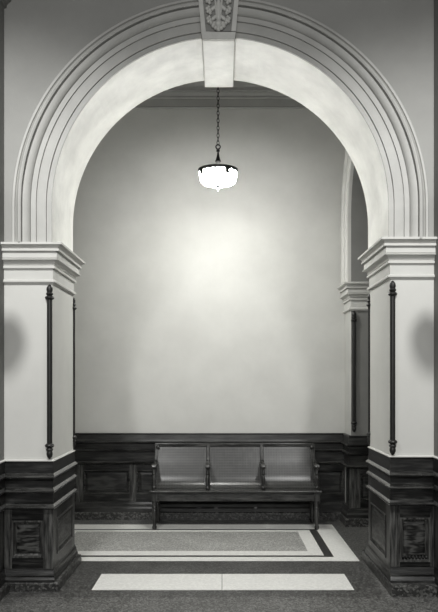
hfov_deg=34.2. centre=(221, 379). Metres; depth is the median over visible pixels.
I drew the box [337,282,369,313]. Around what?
crown molding
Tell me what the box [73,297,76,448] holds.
guard
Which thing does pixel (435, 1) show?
wall
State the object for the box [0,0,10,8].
trim
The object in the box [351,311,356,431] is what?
guard
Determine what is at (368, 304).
guard
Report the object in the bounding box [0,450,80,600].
wainscot
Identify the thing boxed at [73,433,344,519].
wainscot
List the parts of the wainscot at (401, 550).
panel moulding, rail, rail, panel, moulding, rail moulding, rail moulding, rail moulding, moulding, rail, panel, rail, rail, panel moulding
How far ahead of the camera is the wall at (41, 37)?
5.60 m
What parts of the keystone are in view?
sunk panel, frame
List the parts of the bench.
leg, arm, leg, seat, backrest, arm, rail, seat, rail, backrest, arm, backrest, seat, leg, arm, leg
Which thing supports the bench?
on the floor
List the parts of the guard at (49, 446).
rod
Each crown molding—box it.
[1,242,84,295]
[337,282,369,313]
[358,237,436,290]
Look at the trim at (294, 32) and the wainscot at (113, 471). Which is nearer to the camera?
the trim at (294, 32)
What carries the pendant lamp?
hanging from the ceiling
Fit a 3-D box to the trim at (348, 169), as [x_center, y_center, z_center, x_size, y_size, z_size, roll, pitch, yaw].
[1.428,-2.020,7.346,0.070,1.880,1.968,0,0,0]
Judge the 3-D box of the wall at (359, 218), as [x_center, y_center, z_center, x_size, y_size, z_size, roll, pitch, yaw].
[1.688,-0.950,7.420,0.450,5.200,2.080,0,0,0]
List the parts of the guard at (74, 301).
rod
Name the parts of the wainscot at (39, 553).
panel moulding, rail, rail, panel, rail, rail moulding, moulding, rail moulding, rail moulding, moulding, rail, rail, panel, panel moulding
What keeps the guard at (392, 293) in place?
attached to the wall at (41, 37)
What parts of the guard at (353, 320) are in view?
rod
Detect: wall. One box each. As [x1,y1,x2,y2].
[0,2,3,460]
[4,0,433,458]
[73,109,344,432]
[345,166,368,502]
[434,0,437,456]
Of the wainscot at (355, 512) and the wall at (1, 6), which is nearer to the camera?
the wall at (1, 6)
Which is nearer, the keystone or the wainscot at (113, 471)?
the keystone
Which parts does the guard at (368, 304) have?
rod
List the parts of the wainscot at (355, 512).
rail moulding, rail moulding, moulding, rail, rail moulding, rail, rail, panel moulding, panel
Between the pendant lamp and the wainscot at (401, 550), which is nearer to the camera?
the wainscot at (401, 550)
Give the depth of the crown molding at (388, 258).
5.59 m
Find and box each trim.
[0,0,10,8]
[12,0,201,241]
[133,80,307,108]
[235,0,428,238]
[341,149,353,283]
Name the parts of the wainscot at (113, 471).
rail, rail, panel moulding, panel, rail, panel moulding, panel, rail, rail moulding, rail moulding, rail, rail moulding, moulding, rail, rail, rail, panel, panel moulding, rail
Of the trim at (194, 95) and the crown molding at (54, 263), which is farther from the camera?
the trim at (194, 95)
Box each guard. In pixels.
[45,284,53,458]
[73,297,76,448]
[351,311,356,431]
[366,294,370,444]
[388,281,396,454]
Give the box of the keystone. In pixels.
[198,0,238,86]
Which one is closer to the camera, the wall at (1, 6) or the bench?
the wall at (1, 6)
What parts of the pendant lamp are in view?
lamp shade, chain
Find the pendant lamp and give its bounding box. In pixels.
[198,87,237,189]
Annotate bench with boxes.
[149,443,321,529]
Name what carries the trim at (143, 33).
attached to the wall at (41, 37)
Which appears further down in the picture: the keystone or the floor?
the floor
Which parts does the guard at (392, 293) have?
rod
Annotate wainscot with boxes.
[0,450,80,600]
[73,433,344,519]
[340,433,369,526]
[362,446,437,597]
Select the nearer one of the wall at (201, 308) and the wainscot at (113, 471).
the wainscot at (113, 471)
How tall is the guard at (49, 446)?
1.372 m
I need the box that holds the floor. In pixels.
[0,520,437,611]
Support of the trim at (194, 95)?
attached to the wall at (201, 308)

